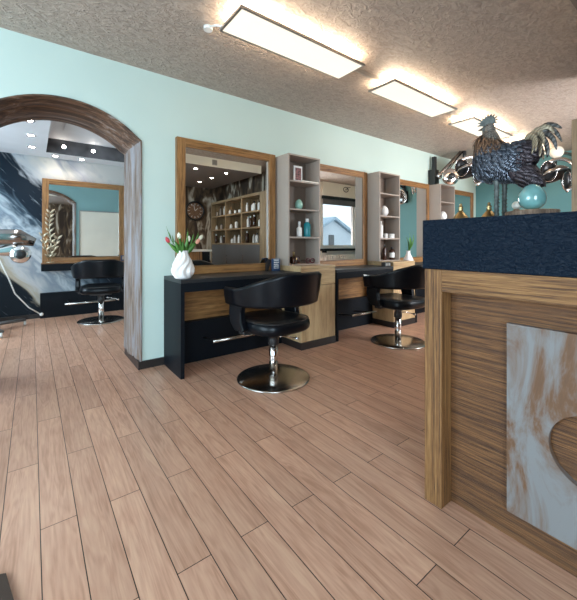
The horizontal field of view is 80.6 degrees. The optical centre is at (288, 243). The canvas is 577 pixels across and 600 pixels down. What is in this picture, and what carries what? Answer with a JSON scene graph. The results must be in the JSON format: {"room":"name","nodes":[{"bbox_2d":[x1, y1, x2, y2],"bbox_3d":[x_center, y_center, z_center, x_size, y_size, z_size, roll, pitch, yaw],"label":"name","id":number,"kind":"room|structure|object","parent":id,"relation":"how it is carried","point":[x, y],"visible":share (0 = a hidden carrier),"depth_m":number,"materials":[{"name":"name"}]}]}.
{"room":"salon","nodes":[
{"label":"salon","id":0,"kind":"room"},
{"bbox_2d":[0,152,123,317],"bbox_3d":[-3.482,-0.210,4.864,3.900,2.500,0.100,0,0,-37],"label":"wall","id":1,"kind":"structure","parent":0,"point":[21,175],"depth_m":4.72,"materials":[{"name":"paint"}]},
{"bbox_2d":[0,314,39,321],"bbox_3d":[-4.249,1.010,4.213,1.890,0.060,0.015,0,0,-37],"label":"baseboard","id":2,"kind":"structure","parent":1,"relation":"attached to","point":[32,316],"depth_m":4.65,"materials":[{"name":"grey wood"}]},
{"bbox_2d":[40,288,123,318],"bbox_3d":[-2.716,0.865,5.335,1.910,0.350,0.070,0,0,-37],"label":"trim","id":3,"kind":"structure","parent":1,"relation":"attached to","point":[52,304],"depth_m":4.96,"materials":[{"name":"black laminate"}]},
{"bbox_2d":[41,261,123,271],"bbox_3d":[-2.968,0.319,5.055,1.150,0.112,0.205,0,0,-37],"label":"wall shelf","id":4,"kind":"object","parent":1,"relation":"attached to","point":[56,266],"visible":0.42,"depth_m":4.74,"materials":[{"name":"black laminate"}]},
{"bbox_2d":[39,209,61,262],"bbox_3d":[-3.325,-0.117,4.757,0.275,0.757,0.090,0,0,-37],"label":"branch","id":5,"kind":"object","parent":4,"relation":"on","point":[49,254],"visible":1,"depth_m":4.75,"materials":[{"name":"white plant"}]},
{"bbox_2d":[42,178,123,262],"bbox_3d":[-3.042,-0.328,5.101,1.060,1.195,0.050,0,0,-37],"label":"wall mirror","id":6,"kind":"object","parent":1,"relation":"attached to","point":[89,217],"visible":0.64,"depth_m":5.07,"materials":[{"name":"brown wood"}]},
{"bbox_2d":[65,298,114,304],"bbox_3d":[-2.895,0.825,4.950,0.620,0.027,0.319,0,0,-37],"label":"bar","id":7,"kind":"object","parent":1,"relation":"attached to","point":[68,303],"visible":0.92,"depth_m":4.80,"materials":[{"name":"metal"}]},
{"bbox_2d":[0,120,123,166],"bbox_3d":[-2.760,-1.345,3.824,3.800,0.230,2.430,0,0,-37],"label":"ceiling","id":8,"kind":"structure","parent":0,"point":[13,137],"depth_m":4.25,"materials":[{"name":"white paint"}]},
{"bbox_2d":[63,123,101,137],"bbox_3d":[-2.068,-1.407,4.452,1.440,0.025,0.500,0,0,-37],"label":"trim","id":9,"kind":"structure","parent":8,"relation":"attached to","point":[69,128],"depth_m":4.18,"materials":[{"name":"white paint"}]},
{"bbox_2d":[46,138,123,161],"bbox_3d":[-2.605,-1.325,5.031,1.600,0.189,0.030,0,0,-37],"label":"trim","id":10,"kind":"structure","parent":8,"relation":"attached to","point":[53,145],"depth_m":4.80,"materials":[{"name":"paint"}]},
{"bbox_2d":[0,27,475,360],"bbox_3d":[-0.241,-0.210,3.889,9.100,2.500,0.500,0,0,-37],"label":"wall","id":11,"kind":"structure","parent":0,"point":[158,109],"depth_m":2.94,"materials":[{"name":"green paint"}]},
{"bbox_2d":[0,94,141,361],"bbox_3d":[-1.796,-0.021,2.713,1.060,2.122,0.526,0,0,-37],"label":"trim","id":12,"kind":"structure","parent":11,"relation":"attached to","point":[24,107],"depth_m":2.86,"materials":[{"name":"paint"}]},
{"bbox_2d":[124,348,144,369],"bbox_3d":[-1.375,1.008,3.031,0.055,0.065,0.525,0,0,-37],"label":"baseboard","id":13,"kind":"structure","parent":11,"relation":"attached to","point":[139,365],"depth_m":2.88,"materials":[{"name":"brown wood"}]},
{"bbox_2d":[145,357,163,368],"bbox_3d":[-1.136,1.008,2.892,0.160,0.065,0.015,0,0,-37],"label":"baseboard","id":14,"kind":"structure","parent":11,"relation":"attached to","point":[159,361],"depth_m":2.88,"materials":[{"name":"brown wood"}]},
{"bbox_2d":[175,136,274,274],"bbox_3d":[-0.569,-0.333,3.296,1.045,1.214,0.050,0,0,-37],"label":"wall mirror","id":15,"kind":"object","parent":11,"relation":"attached to","point":[226,194],"visible":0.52,"depth_m":3.24,"materials":[{"name":"clear mirror"}]},
{"bbox_2d":[320,164,366,266],"bbox_3d":[0.623,-0.333,4.195,1.008,1.214,0.050,0,0,-37],"label":"wall mirror","id":16,"kind":"object","parent":11,"relation":"attached to","point":[343,191],"visible":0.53,"depth_m":4.22,"materials":[{"name":"brown wood"}]},
{"bbox_2d":[400,179,428,261],"bbox_3d":[1.808,-0.333,5.090,1.058,1.214,0.050,0,0,-37],"label":"wall mirror","id":17,"kind":"object","parent":11,"relation":"attached to","point":[414,196],"visible":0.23,"depth_m":5.14,"materials":[{"name":"brown mirror"}]},
{"bbox_2d":[428,151,481,185],"bbox_3d":[2.640,-1.196,5.320,0.809,0.671,0.376,0,0,1],"label":"hair dryer","id":18,"kind":"object","parent":11,"relation":"attached to","point":[463,169],"visible":0.72,"depth_m":5.28,"materials":[{"name":"silver metal"}]},
{"bbox_2d":[457,155,481,185],"bbox_3d":[2.817,-1.122,5.293,0.390,0.476,0.435,0,0,-37],"label":"hood","id":19,"kind":"object","parent":18,"relation":"attached to","point":[464,168],"depth_m":5.25,"materials":[{"name":"metal"}]},
{"bbox_2d":[455,190,473,217],"bbox_3d":[2.979,-0.333,5.973,1.050,1.214,0.050,0,0,-37],"label":"wall mirror","id":20,"kind":"object","parent":11,"relation":"attached to","point":[466,199],"visible":0.17,"depth_m":6.11,"materials":[{"name":"mirror"}]},
{"bbox_2d":[0,310,576,599],"bbox_3d":[0.613,1.100,2.592,9.900,0.120,8.800,0,0,-37],"label":"floor","id":21,"kind":"structure","parent":0,"point":[119,480],"depth_m":1.47,"materials":[{"name":"brown wood"}]},
{"bbox_2d":[0,573,13,599],"bbox_3d":[-0.845,1.034,0.650,0.323,0.011,0.824,0,0,-13],"label":"door mat","id":22,"kind":"object","parent":21,"relation":"on","point":[5,591],"visible":1,"depth_m":1.01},
{"bbox_2d":[0,229,43,337],"bbox_3d":[-3.474,0.432,4.009,0.796,1.217,0.741,0,0,-20],"label":"trolley","id":23,"kind":"object","parent":21,"relation":"on","point":[10,238],"visible":1,"depth_m":4.07,"materials":[{"name":"metal"}]},
{"bbox_2d":[71,259,123,324],"bbox_3d":[-2.528,0.620,4.584,0.693,0.841,0.660,0,0,-27],"label":"chair","id":24,"kind":"object","parent":21,"relation":"on","point":[86,269],"visible":0.91,"depth_m":4.41,"materials":[{"name":"black leather"}]},
{"bbox_2d":[164,270,300,379],"bbox_3d":[-0.478,0.657,3.128,1.185,0.765,0.420,0,0,-37],"label":"desk","id":25,"kind":"object","parent":21,"relation":"on","point":[198,326],"visible":0.73,"depth_m":3.00,"materials":[{"name":"black laminate"}]},
{"bbox_2d":[171,251,194,278],"bbox_3d":[-0.838,0.164,2.705,0.177,0.222,0.180,0,0,-7],"label":"vase","id":26,"kind":"object","parent":25,"relation":"on","point":[182,266],"visible":0.95,"depth_m":2.65,"materials":[{"name":"white ceramic"}]},
{"bbox_2d":[165,237,179,252],"bbox_3d":[-0.891,0.090,2.650,0.134,0.290,0.032,0,0,-37],"label":"tulip","id":27,"kind":"object","parent":26,"relation":"in","point":[176,248],"visible":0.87,"depth_m":2.65,"materials":[{"name":"green plant"}]},
{"bbox_2d":[177,232,185,251],"bbox_3d":[-0.840,0.072,2.654,0.071,0.325,0.081,0,0,-37],"label":"tulip","id":28,"kind":"object","parent":26,"relation":"in","point":[181,244],"visible":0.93,"depth_m":2.64,"materials":[{"name":"green plant"}]},
{"bbox_2d":[167,229,198,244],"bbox_3d":[-0.842,0.044,2.715,0.272,0.361,0.038,0,0,-40],"label":"sprigs","id":29,"kind":"object","parent":26,"relation":"in","point":[172,240],"visible":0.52,"depth_m":2.74,"materials":[{"name":"green plant"}]},
{"bbox_2d":[185,236,190,250],"bbox_3d":[-0.808,0.084,2.699,0.058,0.300,0.049,0,0,-37],"label":"tulip","id":30,"kind":"object","parent":26,"relation":"in","point":[188,239],"visible":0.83,"depth_m":2.69,"materials":[{"name":"green plant"}]},
{"bbox_2d":[188,239,199,253],"bbox_3d":[-0.776,0.094,2.736,0.128,0.280,0.046,0,0,-37],"label":"tulip","id":31,"kind":"object","parent":26,"relation":"in","point":[191,247],"visible":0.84,"depth_m":2.72,"materials":[{"name":"green plant"}]},
{"bbox_2d":[265,259,270,270],"bbox_3d":[-0.207,0.214,3.484,0.065,0.120,0.012,0,0,-37],"label":"stand","id":32,"kind":"object","parent":25,"relation":"on","point":[267,265],"visible":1,"depth_m":3.47,"materials":[{"name":"black plastic"}]},
{"bbox_2d":[271,258,279,270],"bbox_3d":[-0.132,0.212,3.494,0.085,0.125,0.032,0,0,-29],"label":"card holder","id":33,"kind":"object","parent":25,"relation":"on","point":[275,263],"visible":1,"depth_m":3.48,"materials":[{"name":"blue plastic"}]},
{"bbox_2d":[223,271,321,393],"bbox_3d":[-0.088,0.620,2.608,0.693,0.841,0.660,0,0,-43],"label":"chair","id":34,"kind":"object","parent":21,"relation":"on","point":[291,291],"visible":1,"depth_m":2.45,"materials":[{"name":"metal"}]},
{"bbox_2d":[280,264,335,350],"bbox_3d":[0.184,0.631,3.627,0.468,0.818,0.431,0,0,-37],"label":"base cabinet","id":35,"kind":"object","parent":21,"relation":"on","point":[321,314],"visible":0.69,"depth_m":3.48,"materials":[{"name":"laminate"}]},
{"bbox_2d":[275,153,319,265],"bbox_3d":[0.100,-0.353,3.683,0.435,1.150,0.240,0,0,-37],"label":"shelving unit","id":36,"kind":"object","parent":35,"relation":"on","point":[288,191],"visible":0.93,"depth_m":3.71,"materials":[{"name":"beige laminate"}]},
{"bbox_2d":[292,252,294,263],"bbox_3d":[0.054,0.147,3.598,0.040,0.130,0.040,0,0,-37],"label":"bottle","id":37,"kind":"object","parent":36,"relation":"on","point":[293,258],"visible":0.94,"depth_m":3.58,"materials":[{"name":"brown glass"}]},
{"bbox_2d":[290,256,299,262],"bbox_3d":[0.068,0.174,3.720,0.100,0.075,0.063,0,0,-37],"label":"case","id":38,"kind":"object","parent":36,"relation":"on","point":[297,258],"visible":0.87,"depth_m":3.70,"materials":[{"name":"brown glass"}]},
{"bbox_2d":[293,165,301,180],"bbox_3d":[0.100,-0.747,3.641,0.115,0.175,0.016,0,0,-37],"label":"photo frame","id":39,"kind":"object","parent":36,"relation":"on","point":[297,170],"visible":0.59,"depth_m":3.63,"materials":[{"name":"white plastic"}]},
{"bbox_2d":[295,168,300,180],"bbox_3d":[0.104,-0.747,3.635,0.079,0.131,0.002,0,0,-37],"label":"picture","id":40,"kind":"object","parent":39,"relation":"attached to","point":[297,170],"depth_m":3.64},
{"bbox_2d":[296,221,301,236],"bbox_3d":[0.116,-0.160,3.657,0.060,0.165,0.060,0,0,-37],"label":"spray bottle","id":41,"kind":"object","parent":36,"relation":"on","point":[298,229],"visible":1,"depth_m":3.64,"materials":[{"name":"white plastic"}]},
{"bbox_2d":[295,199,302,208],"bbox_3d":[0.112,-0.425,3.654,0.089,0.113,0.089,0,0,-37],"label":"egg","id":42,"kind":"object","parent":36,"relation":"on","point":[298,204],"visible":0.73,"depth_m":3.62,"materials":[{"name":"ceramic"}]},
{"bbox_2d":[304,219,310,236],"bbox_3d":[0.203,-0.177,3.724,0.076,0.200,0.076,0,0,-37],"label":"shampoo bottle","id":43,"kind":"object","parent":36,"relation":"on","point":[307,226],"visible":1,"depth_m":3.69,"materials":[{"name":"teal plastic"}]},
{"bbox_2d":[301,258,314,262],"bbox_3d":[0.203,0.182,3.758,0.128,0.058,0.126,0,0,-37],"label":"glasses","id":44,"kind":"object","parent":36,"relation":"on","point":[309,260],"visible":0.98,"depth_m":3.71,"materials":[{"name":"plastic"}]},
{"bbox_2d":[334,265,392,341],"bbox_3d":[0.777,0.657,4.075,0.980,0.765,0.420,0,0,-37],"label":"desk","id":45,"kind":"object","parent":21,"relation":"on","point":[353,308],"visible":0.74,"depth_m":4.17,"materials":[{"name":"black laminate"}]},
{"bbox_2d":[381,262,390,266],"bbox_3d":[1.200,0.249,4.179,0.110,0.050,0.063,0,0,-37],"label":"block","id":46,"kind":"object","parent":45,"relation":"on","point":[385,264],"visible":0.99,"depth_m":4.14,"materials":[{"name":"metal"}]},
{"bbox_2d":[367,260,415,327],"bbox_3d":[1.357,0.631,4.512,0.468,0.818,0.431,0,0,-37],"label":"base cabinet","id":47,"kind":"object","parent":21,"relation":"on","point":[384,317],"visible":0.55,"depth_m":4.34,"materials":[{"name":"laminate"}]},
{"bbox_2d":[367,171,399,260],"bbox_3d":[1.261,-0.353,4.559,0.435,1.150,0.240,0,0,-37],"label":"tower","id":48,"kind":"object","parent":47,"relation":"on","point":[379,184],"visible":0.76,"depth_m":4.56,"materials":[{"name":"beige laminate"}]},
{"bbox_2d":[380,221,382,237],"bbox_3d":[1.215,-0.188,4.474,0.056,0.220,0.056,0,0,-37],"label":"bottle","id":49,"kind":"object","parent":48,"relation":"on","point":[381,225],"visible":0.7,"depth_m":4.45,"materials":[{"name":"plastic"}]},
{"bbox_2d":[380,206,387,215],"bbox_3d":[1.273,-0.440,4.531,0.113,0.143,0.113,0,0,-37],"label":"egg","id":50,"kind":"object","parent":48,"relation":"on","point":[384,210],"visible":0.8,"depth_m":4.49,"materials":[{"name":"ceramic"}]},
{"bbox_2d":[383,245,385,259],"bbox_3d":[1.275,0.112,4.520,0.048,0.200,0.048,0,0,-37],"label":"bottle","id":51,"kind":"object","parent":48,"relation":"on","point":[384,248],"visible":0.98,"depth_m":4.50,"materials":[{"name":"brown glass"}]},
{"bbox_2d":[389,247,394,259],"bbox_3d":[1.403,0.127,4.616,0.074,0.170,0.074,0,0,-37],"label":"bottle","id":52,"kind":"object","parent":48,"relation":"on","point":[391,251],"visible":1,"depth_m":4.59,"materials":[{"name":"brown glass"}]},
{"bbox_2d":[363,265,425,349],"bbox_3d":[1.185,0.620,3.573,0.693,0.841,0.660,0,0,-33],"label":"chair","id":53,"kind":"object","parent":21,"relation":"on","point":[406,279],"visible":0.89,"depth_m":3.43,"materials":[{"name":"black leather"}]},
{"bbox_2d":[415,262,424,321],"bbox_3d":[1.951,0.657,4.960,0.980,0.765,0.420,0,0,-37],"label":"desk","id":54,"kind":"object","parent":21,"relation":"on","point":[418,292],"visible":0.06,"depth_m":5.10,"materials":[{"name":"black laminate"}]},
{"bbox_2d":[403,234,413,260],"bbox_3d":[1.683,0.059,4.777,0.132,0.431,0.141,0,0,5],"label":"vase","id":55,"kind":"object","parent":54,"relation":"on","point":[408,257],"visible":0.9,"depth_m":4.74,"materials":[{"name":"white ceramic"}]},
{"bbox_2d":[423,211,576,577],"bbox_3d":[1.051,0.471,1.114,0.460,1.137,1.053,0,0,-37],"label":"reception desk","id":56,"kind":"object","parent":21,"relation":"on","point":[501,291],"depth_m":1.18,"materials":[{"name":"brown laminate"}]},
{"bbox_2d":[453,204,468,218],"bbox_3d":[0.755,-0.138,1.490,0.068,0.080,0.068,0,0,-37],"label":"bell","id":57,"kind":"object","parent":56,"relation":"on","point":[460,214],"visible":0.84,"depth_m":1.48,"materials":[{"name":"gold metal"}]},
{"bbox_2d":[481,202,493,216],"bbox_3d":[0.852,-0.138,1.444,0.068,0.080,0.068,0,0,-37],"label":"bell","id":58,"kind":"object","parent":56,"relation":"on","point":[489,212],"visible":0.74,"depth_m":1.44,"materials":[{"name":"gold metal"}]},
{"bbox_2d":[423,211,576,277],"bbox_3d":[1.051,0.002,1.114,0.460,0.197,1.053,0,0,-37],"label":"countertop","id":59,"kind":"structure","parent":56,"relation":"on","point":[540,244],"depth_m":1.15,"materials":[{"name":"blue fabric"}]},
{"bbox_2d":[471,114,561,215],"bbox_3d":[0.876,-0.317,1.330,0.160,0.436,0.298,0,0,-37],"label":"sculpture","id":60,"kind":"object","parent":56,"relation":"on","point":[496,161],"visible":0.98,"depth_m":1.29,"materials":[{"name":"brown metal"}]},
{"bbox_2d":[512,201,520,209],"bbox_3d":[0.943,-0.137,1.407,0.060,0.079,0.060,0,0,-37],"label":"bauble","id":61,"kind":"object","parent":56,"relation":"on","point":[515,205],"visible":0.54,"depth_m":1.40,"materials":[{"name":"white ceramic"}]},
{"bbox_2d":[505,209,560,214],"bbox_3d":[0.887,-0.110,1.235,0.167,0.024,0.167,0,0,-37],"label":"log slice","id":62,"kind":"object","parent":56,"relation":"on","point":[524,211],"visible":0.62,"depth_m":1.17,"materials":[{"name":"brown wood"}]},
{"bbox_2d":[518,184,546,208],"bbox_3d":[0.872,-0.168,1.218,0.086,0.094,0.086,0,0,-37],"label":"egg","id":63,"kind":"object","parent":62,"relation":"on","point":[532,196],"visible":0.85,"depth_m":1.19,"materials":[{"name":"ceramic"}]},
{"bbox_2d":[572,119,576,210],"bbox_3d":[3.068,0.035,1.820,0.399,2.010,2.370,0,0,-37],"label":"shelving","id":64,"kind":"object","parent":21,"relation":"on","point":[574,122],"visible":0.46,"depth_m":2.65,"materials":[{"name":"brown wood"}]},
{"bbox_3d":[2.531,0.631,5.397,0.468,0.818,0.431,0,0,-37],"label":"cabinet","id":65,"kind":"object","parent":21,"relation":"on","visible":0},
{"bbox_2d":[429,184,454,219],"bbox_3d":[2.435,-0.353,5.444,0.435,1.150,0.240,0,0,-37],"label":"shelf unit","id":66,"kind":"object","parent":65,"relation":"on","point":[441,196],"visible":0.31,"depth_m":5.36,"materials":[{"name":"beige laminate"}]},
{"bbox_2d":[441,211,446,218],"bbox_3d":[2.457,-0.445,5.411,0.121,0.154,0.121,0,0,-37],"label":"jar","id":67,"kind":"object","parent":66,"relation":"on","point":[443,214],"visible":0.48,"depth_m":5.36,"materials":[{"name":"ceramic"}]},
{"bbox_2d":[0,0,576,161],"bbox_3d":[1.174,-1.510,2.013,9.300,0.100,5.200,0,0,-37],"label":"ceiling","id":68,"kind":"structure","parent":0,"point":[515,61],"depth_m":2.59,"materials":[{"name":"paint"}]},
{"bbox_2d":[204,24,221,32],"bbox_3d":[-0.491,-1.424,2.238,0.196,0.071,0.059,0,0,44],"label":"bracket","id":69,"kind":"object","parent":68,"relation":"attached to","point":[208,28],"visible":0.98,"depth_m":2.26,"materials":[{"name":"white plastic"}]},
{"bbox_2d":[219,4,364,79],"bbox_3d":[0.073,-1.419,2.419,1.090,0.079,0.285,0,0,-37],"label":"ceiling light panel","id":70,"kind":"object","parent":68,"relation":"attached to","point":[248,25],"visible":1,"depth_m":2.33,"materials":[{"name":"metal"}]},
{"bbox_2d":[355,69,379,81],"bbox_3d":[0.646,-1.444,2.879,0.380,0.029,0.018,0,0,-37],"label":"cable","id":71,"kind":"object","parent":68,"relation":"attached to","point":[360,71],"visible":0.64,"depth_m":2.90,"materials":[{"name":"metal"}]},
{"bbox_2d":[368,78,456,117],"bbox_3d":[1.230,-1.419,3.292,1.050,0.079,0.285,0,0,-37],"label":"ceiling light panel","id":72,"kind":"object","parent":68,"relation":"attached to","point":[396,91],"visible":1,"depth_m":3.23,"materials":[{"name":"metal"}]},
{"bbox_2d":[449,111,459,117],"bbox_3d":[1.784,-1.444,3.737,0.370,0.029,0.018,0,0,-37],"label":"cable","id":73,"kind":"object","parent":68,"relation":"attached to","point":[452,112],"visible":0.57,"depth_m":3.78,"materials":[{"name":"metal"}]},
{"bbox_2d":[449,116,512,138],"bbox_3d":[2.364,-1.419,4.148,1.050,0.079,0.285,0,0,-37],"label":"ceiling light panel","id":74,"kind":"object","parent":68,"relation":"attached to","point":[469,125],"visible":0.66,"depth_m":4.03,"materials":[{"name":"plastic"}]},
{"bbox_2d":[476,150,571,216],"bbox_3d":[4.365,-0.210,5.422,0.100,2.500,3.600,0,0,-37],"label":"wall","id":75,"kind":"structure","parent":0,"point":[557,198],"depth_m":5.64,"materials":[{"name":"teal paint"}]},
{"bbox_2d":[540,146,571,191],"bbox_3d":[4.005,-1.047,4.927,1.069,0.665,0.497,0,0,-5],"label":"hair dryer","id":76,"kind":"object","parent":75,"relation":"attached to","point":[552,172],"visible":0.75,"depth_m":4.77,"materials":[{"name":"silver metal"}]},
{"bbox_2d":[543,157,571,191],"bbox_3d":[3.738,-0.962,4.900,0.405,0.494,0.655,0,0,-37],"label":"hood","id":77,"kind":"object","parent":76,"relation":"attached to","point":[552,172],"depth_m":4.76,"materials":[{"name":"silver metal"}]},
{"bbox_2d":[570,0,576,9],"bbox_3d":[0.724,-1.385,-0.113,5.820,0.150,2.148,0,0,-37],"label":"ceiling","id":78,"kind":"structure","parent":0,"point":[574,2],"depth_m":1.85,"materials":[{"name":"beige paint"}]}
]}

